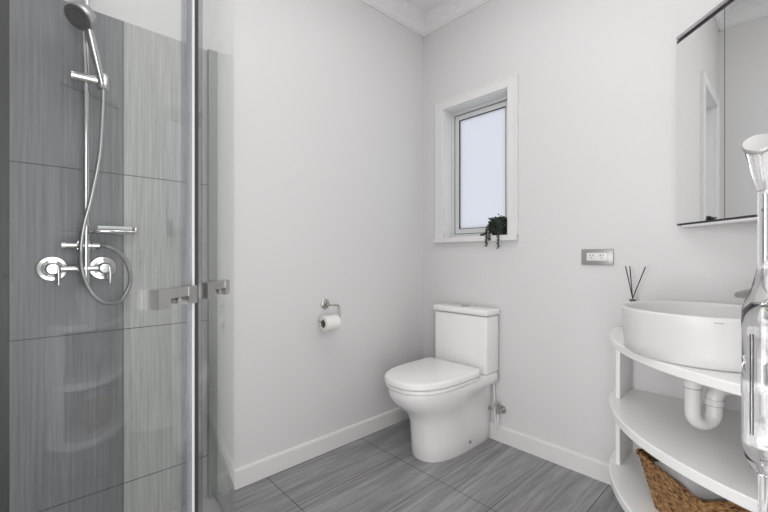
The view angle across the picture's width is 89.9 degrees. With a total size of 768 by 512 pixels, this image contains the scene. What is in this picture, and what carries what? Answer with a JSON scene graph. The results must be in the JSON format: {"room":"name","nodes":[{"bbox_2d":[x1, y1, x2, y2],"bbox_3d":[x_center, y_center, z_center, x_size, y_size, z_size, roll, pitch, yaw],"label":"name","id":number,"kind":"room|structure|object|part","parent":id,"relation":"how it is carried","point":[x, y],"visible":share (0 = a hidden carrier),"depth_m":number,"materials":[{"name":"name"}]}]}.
{"room":"bathroom","nodes":[
{"label":"bathroom","id":0,"kind":"room"},
{"bbox_2d":[0,0,423,511],"bbox_3d":[-1.326,-0.270,1.225,4.520,2.660,0.110,0,0,-43],"label":"wall","id":1,"kind":"structure","parent":0,"point":[93,394],"depth_m":1.65,"materials":[{"name":"white paint"}]},
{"bbox_2d":[35,241,116,284],"bbox_3d":[-1.065,0.020,1.347,0.228,0.150,0.067,0,0,-43],"label":"shower mixer","id":2,"kind":"object","parent":1,"relation":"attached to","point":[50,268],"visible":0.97,"depth_m":1.34,"materials":[{"name":"silver metal"}]},
{"bbox_2d":[35,256,67,284],"bbox_3d":[-1.117,0.046,1.298,0.086,0.097,0.067,0,0,-43],"label":"tap","id":3,"kind":"object","parent":2,"relation":"on","point":[50,268],"depth_m":1.30,"materials":[{"name":"silver metal"}]},
{"bbox_2d":[91,256,116,282],"bbox_3d":[-1.014,0.046,1.395,0.086,0.097,0.067,0,0,-43],"label":"tap","id":4,"kind":"object","parent":2,"relation":"on","point":[102,267],"depth_m":1.39,"materials":[{"name":"silver metal"}]},
{"bbox_2d":[78,90,132,304],"bbox_3d":[-0.989,-0.212,1.369,0.160,0.768,0.057,0,0,-43],"label":"shower hose","id":5,"kind":"object","parent":2,"relation":"attached to","point":[94,296],"visible":1,"depth_m":1.34,"materials":[{"name":"silver metal"}]},
{"bbox_2d":[70,0,109,249],"bbox_3d":[-1.039,-0.448,1.361,0.108,1.072,0.081,0,0,-43],"label":"slide rail","id":6,"kind":"object","parent":1,"relation":"attached to","point":[85,77],"visible":0.69,"depth_m":1.34,"materials":[{"name":"silver metal"}]},
{"bbox_2d":[63,1,103,83],"bbox_3d":[-1.016,-0.717,1.302,0.087,0.252,0.133,0,0,-14],"label":"shower head","id":7,"kind":"object","parent":6,"relation":"attached to","point":[79,14],"visible":1,"depth_m":1.28,"materials":[{"name":"silver metal"}]},
{"bbox_3d":[-1.010,-0.789,1.268,0.067,0.052,0.072,0,0,-43],"label":"spray plate","id":8,"kind":"part","parent":7,"relation":"part of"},
{"bbox_3d":[-1.054,-0.040,1.359,0.048,0.048,0.064,0,0,-43],"label":"rail mount","id":9,"kind":"part","parent":6,"relation":"part of","materials":[{"name":"silver metal"}]},
{"bbox_2d":[85,225,138,234],"bbox_3d":[-0.986,-0.096,1.392,0.174,0.032,0.095,0,0,-43],"label":"soap dish","id":10,"kind":"object","parent":6,"relation":"attached to","point":[118,230],"visible":0.98,"depth_m":1.37,"materials":[{"name":"silver metal"}]},
{"bbox_3d":[-0.981,-0.104,1.399,0.104,0.012,0.065,0,0,-43],"label":"dish","id":11,"kind":"part","parent":10,"relation":"part of","materials":[{"name":"white plastic"}]},
{"bbox_2d":[217,407,408,494],"bbox_3d":[-0.232,1.015,2.171,1.390,0.090,0.014,0,0,-43],"label":"baseboard","id":12,"kind":"structure","parent":1,"relation":"attached to","point":[250,473],"depth_m":2.00,"materials":[{"name":"white wood"}]},
{"bbox_2d":[318,299,340,322],"bbox_3d":[-0.309,0.285,2.061,0.141,0.114,0.070,0,0,-43],"label":"toilet roll holder","id":13,"kind":"object","parent":1,"relation":"attached to","point":[325,304],"visible":0.76,"depth_m":2.08,"materials":[{"name":"silver metal"}]},
{"bbox_2d":[319,314,340,331],"bbox_3d":[-0.286,0.349,2.040,0.088,0.082,0.082,0,0,-43],"label":"toilet roll","id":14,"kind":"object","parent":13,"relation":"hanging from","point":[331,322],"visible":0.98,"depth_m":2.02,"materials":[{"name":"paper"}]},
{"bbox_2d":[360,0,424,36],"bbox_3d":[-0.543,-1.555,1.837,2.300,0.090,0.080,0,0,-43],"label":"trim","id":15,"kind":"structure","parent":1,"relation":"attached to","point":[400,11],"depth_m":2.45,"materials":[{"name":"paint"}]},
{"bbox_2d":[225,418,624,511],"bbox_3d":[-0.137,1.110,-0.052,4.520,0.100,3.600,0,0,-43],"label":"floor","id":16,"kind":"structure","parent":0,"point":[379,471],"depth_m":1.79,"materials":[{"name":"grey tile"}]},
{"bbox_2d":[172,491,229,511],"bbox_3d":[-0.716,1.038,1.020,0.914,0.041,1.021,0,0,-43],"label":"shower tray","id":17,"kind":"object","parent":16,"relation":"on","point":[219,503],"visible":0.92,"depth_m":1.60,"materials":[{"name":"ceramic"}]},
{"bbox_2d":[151,0,196,511],"bbox_3d":[-0.543,0.048,0.678,0.067,1.935,0.578,0,0,18],"label":"shower door","id":18,"kind":"structure","parent":17,"relation":"on","point":[161,299],"depth_m":0.95,"materials":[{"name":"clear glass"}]},
{"bbox_3d":[-0.470,0.090,0.871,0.020,0.042,0.140,0,0,5],"label":"door handle","id":19,"kind":"part","parent":18,"relation":"part of","materials":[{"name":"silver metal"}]},
{"bbox_2d":[195,0,234,511],"bbox_3d":[-0.577,0.061,1.338,0.108,1.962,0.780,0,0,-21],"label":"shower door","id":20,"kind":"structure","parent":17,"relation":"on","point":[212,287],"depth_m":1.29,"materials":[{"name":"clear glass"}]},
{"bbox_3d":[-0.462,0.087,1.063,0.020,0.042,0.145,0,0,-1],"label":"door handle","id":21,"kind":"part","parent":20,"relation":"part of","materials":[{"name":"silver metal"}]},
{"bbox_3d":[-0.566,0.048,1.341,0.086,1.935,0.746,0,0,-20],"label":"glass panel","id":22,"kind":"part","parent":20,"relation":"part of","materials":[{"name":"clear glass"}]},
{"bbox_3d":[-0.580,1.030,1.042,0.239,0.024,1.269,0,0,-3],"label":"threshold rail","id":23,"kind":"part","parent":17,"relation":"part of","materials":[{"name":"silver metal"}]},
{"bbox_2d":[384,303,499,462],"bbox_3d":[0.293,0.674,2.117,0.663,0.772,0.382,0,0,-43],"label":"toilet","id":24,"kind":"object","parent":16,"relation":"on","point":[446,397],"visible":1,"depth_m":2.07,"materials":[{"name":"white ceramic"}]},
{"bbox_3d":[0.226,0.625,2.054,0.479,0.035,0.380,0,0,-43],"label":"lid","id":25,"kind":"part","parent":24,"relation":"part of","materials":[{"name":"white plastic"}]},
{"bbox_3d":[0.227,0.653,2.055,0.467,0.017,0.372,0,0,-43],"label":"seat","id":26,"kind":"part","parent":24,"relation":"part of","materials":[{"name":"white plastic"}]},
{"bbox_3d":[0.298,0.864,2.121,0.646,0.393,0.366,0,0,-43],"label":"bowl","id":27,"kind":"part","parent":24,"relation":"part of","materials":[{"name":"white ceramic"}]},
{"bbox_3d":[0.484,0.311,2.294,0.142,0.034,0.382,0,0,-43],"label":"cistern lid","id":28,"kind":"part","parent":24,"relation":"part of","materials":[{"name":"white ceramic"}]},
{"bbox_2d":[609,327,757,511],"bbox_3d":[1.059,0.690,1.256,0.741,0.740,0.741,0,0,-43],"label":"vanity","id":29,"kind":"object","parent":16,"relation":"on","point":[714,459],"visible":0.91,"depth_m":1.29,"materials":[{"name":"white laminate"}]},
{"bbox_3d":[1.048,0.749,1.678,0.182,0.243,0.016,0,0,-43],"label":"panel","id":30,"kind":"part","parent":29,"relation":"part of","materials":[{"name":"white laminate"}]},
{"bbox_3d":[1.048,0.471,1.678,0.182,0.243,0.016,0,0,-43],"label":"panel","id":31,"kind":"part","parent":29,"relation":"part of","materials":[{"name":"white laminate"}]},
{"bbox_2d":[609,448,658,511],"bbox_3d":[1.059,0.888,1.256,0.741,0.036,0.741,0,0,-43],"label":"shelf","id":32,"kind":"object","parent":29,"relation":"attached to","point":[629,484],"depth_m":1.48,"materials":[{"name":"white laminate"}]},
{"bbox_2d":[609,327,740,395],"bbox_3d":[1.059,0.335,1.256,0.741,0.030,0.741,0,0,-43],"label":"countertop","id":33,"kind":"structure","parent":29,"relation":"on","point":[729,382],"depth_m":1.10,"materials":[{"name":"white laminate"}]},
{"bbox_2d":[625,266,645,301],"bbox_3d":[1.083,0.180,1.673,0.064,0.280,0.069,0,0,-10],"label":"reed diffuser","id":34,"kind":"object","parent":33,"relation":"on","point":[632,295],"visible":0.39,"depth_m":1.68,"materials":[{"name":"grey wood"}]},
{"bbox_2d":[621,301,741,372],"bbox_3d":[1.048,0.244,1.261,0.462,0.150,0.462,0,0,-43],"label":"vessel basin","id":35,"kind":"object","parent":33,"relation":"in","point":[702,335],"visible":0.88,"depth_m":1.15,"materials":[{"name":"white ceramic"}]},
{"bbox_2d":[734,289,749,297],"bbox_3d":[1.289,0.165,1.251,0.270,0.310,0.060,0,0,2],"label":"tap","id":36,"kind":"object","parent":33,"relation":"on","point":[741,294],"visible":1,"depth_m":1.25,"materials":[{"name":"silver metal"}]},
{"bbox_2d":[609,387,757,511],"bbox_3d":[1.059,0.610,1.256,0.741,0.034,0.741,0,0,-43],"label":"shelf","id":37,"kind":"object","parent":29,"relation":"attached to","point":[714,459],"depth_m":1.24,"materials":[{"name":"white laminate"}]},
{"bbox_2d":[635,448,750,511],"bbox_3d":[1.044,0.779,1.234,0.302,0.180,0.312,0,0,2],"label":"wicker basket","id":38,"kind":"object","parent":29,"relation":"on","point":[668,495],"visible":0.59,"depth_m":1.23,"materials":[{"name":"wicker"}]},
{"bbox_2d":[654,461,730,501],"bbox_3d":[1.039,0.726,1.240,0.222,0.088,0.198,0,0,2],"label":"folded towel","id":39,"kind":"object","parent":38,"relation":"in","point":[702,493],"visible":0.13,"depth_m":1.17,"materials":[{"name":"white fabric"}]},
{"bbox_2d":[683,379,733,429],"bbox_3d":[1.200,0.459,1.266,0.424,0.216,0.053,0,0,0],"label":"trap","id":40,"kind":"object","parent":29,"relation":"attached to","point":[714,400],"visible":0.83,"depth_m":1.25,"materials":[{"name":"white plastic"}]},
{"bbox_2d":[740,134,767,511],"bbox_3d":[0.495,0.450,0.500,0.150,1.220,0.150,0,0,-43],"label":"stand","id":41,"kind":"object","parent":16,"relation":"on","point":[754,310],"visible":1,"depth_m":0.49,"materials":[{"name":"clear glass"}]},
{"bbox_2d":[404,0,446,13],"bbox_3d":[-0.137,-1.650,-0.052,4.520,0.100,3.600,0,0,-43],"label":"ceiling","id":42,"kind":"structure","parent":0,"point":[424,6],"depth_m":2.44,"materials":[{"name":"paint"}]},
{"bbox_2d":[424,0,756,462],"bbox_3d":[0.973,-0.270,1.984,0.120,2.660,1.930,0,0,-43],"label":"wall","id":43,"kind":"structure","parent":0,"point":[598,78],"depth_m":1.92,"materials":[{"name":"paint"}]},
{"bbox_2d":[423,0,490,37],"bbox_3d":[0.900,-1.555,1.916,0.080,0.090,1.930,0,0,-43],"label":"trim","id":44,"kind":"structure","parent":43,"relation":"attached to","point":[448,11],"depth_m":2.45,"materials":[{"name":"paint"}]},
{"bbox_2d":[434,234,517,242],"bbox_3d":[0.580,-0.108,2.381,0.153,0.033,0.584,0,0,-43],"label":"trim","id":45,"kind":"structure","parent":43,"relation":"attached to","point":[513,237],"depth_m":2.31,"materials":[{"name":"white wood"}]},
{"bbox_2d":[480,214,506,248],"bbox_3d":[0.650,-0.149,2.247,0.128,0.209,0.172,0,0,-43],"label":"trailing plant","id":46,"kind":"object","parent":45,"relation":"on","point":[497,226],"visible":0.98,"depth_m":2.21,"materials":[{"name":"green plant"}]},
{"bbox_3d":[0.670,-0.172,2.239,0.090,0.090,0.090,0,0,-43],"label":"pot","id":47,"kind":"part","parent":46,"relation":"part of","materials":[{"name":"black"}]},
{"bbox_2d":[435,73,518,237],"bbox_3d":[0.587,-0.566,2.387,0.138,0.908,0.584,0,0,-43],"label":"trim","id":48,"kind":"structure","parent":43,"relation":"attached to","point":[508,85],"depth_m":2.36,"materials":[{"name":"white wood"}]},
{"bbox_2d":[451,95,506,236],"bbox_3d":[0.617,-0.539,2.415,0.050,0.826,0.448,0,0,-43],"label":"window","id":49,"kind":"structure","parent":43,"relation":"in","point":[479,132],"depth_m":2.44,"materials":[{"name":"glass"}]},
{"bbox_3d":[0.617,-0.539,2.415,0.004,0.722,0.344,0,0,-43],"label":"pane","id":50,"kind":"part","parent":49,"relation":"part of","materials":[{"name":"clear glass"}]},
{"bbox_2d":[488,383,505,429],"bbox_3d":[0.618,0.849,2.161,0.159,0.268,0.072,0,0,-43],"label":"valve","id":51,"kind":"object","parent":43,"relation":"attached to","point":[498,408],"visible":0.98,"depth_m":2.18,"materials":[{"name":"grey metal"}]},
{"bbox_3d":[0.611,0.823,2.133,0.031,0.032,0.110,0,0,41],"label":"valve lever","id":52,"kind":"part","parent":51,"relation":"part of","materials":[{"name":"silver metal"}]},
{"bbox_2d":[489,421,610,484],"bbox_3d":[0.680,1.015,2.201,0.014,0.090,1.186,0,0,-43],"label":"baseboard","id":53,"kind":"structure","parent":43,"relation":"attached to","point":[591,467],"depth_m":1.98,"materials":[{"name":"white wood"}]},
{"bbox_2d":[581,249,613,264],"bbox_3d":[1.017,0.000,1.838,0.015,0.076,0.141,0,0,-43],"label":"power outlet","id":54,"kind":"object","parent":43,"relation":"attached to","point":[588,256],"visible":1,"depth_m":1.83,"materials":[{"name":"grey metal"}]},
{"bbox_3d":[0.786,-0.270,0.424,2.520,2.660,0.100,0,0,-43],"label":"wall","id":55,"kind":"structure","parent":0,"visible":0},
{"bbox_2d":[676,0,767,227],"bbox_3d":[1.217,-0.516,1.250,0.516,0.792,0.516,0,0,-43],"label":"upper cabinet","id":56,"kind":"object","parent":55,"relation":"attached to","point":[722,58],"visible":0.98,"depth_m":1.38,"materials":[{"name":"silver metal"}]},
{"bbox_3d":[1.223,-0.511,1.487,0.015,0.747,0.235,0,0,2],"label":"mirror door","id":57,"kind":"part","parent":56,"relation":"part of","materials":[{"name":"silver metal"}]},
{"bbox_3d":[1.212,-0.905,1.250,0.022,0.014,0.699,0,0,2],"label":"rail","id":58,"kind":"part","parent":56,"relation":"part of","materials":[{"name":"silver metal"}]},
{"bbox_3d":[1.228,-0.125,1.250,0.042,0.010,0.655,0,0,2],"label":"rail","id":59,"kind":"part","parent":56,"relation":"part of","materials":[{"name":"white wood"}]},
{"bbox_3d":[1.215,-0.511,1.250,0.015,0.747,0.235,0,0,2],"label":"mirror door","id":60,"kind":"part","parent":56,"relation":"part of","materials":[{"name":"silver metal"}]}
]}

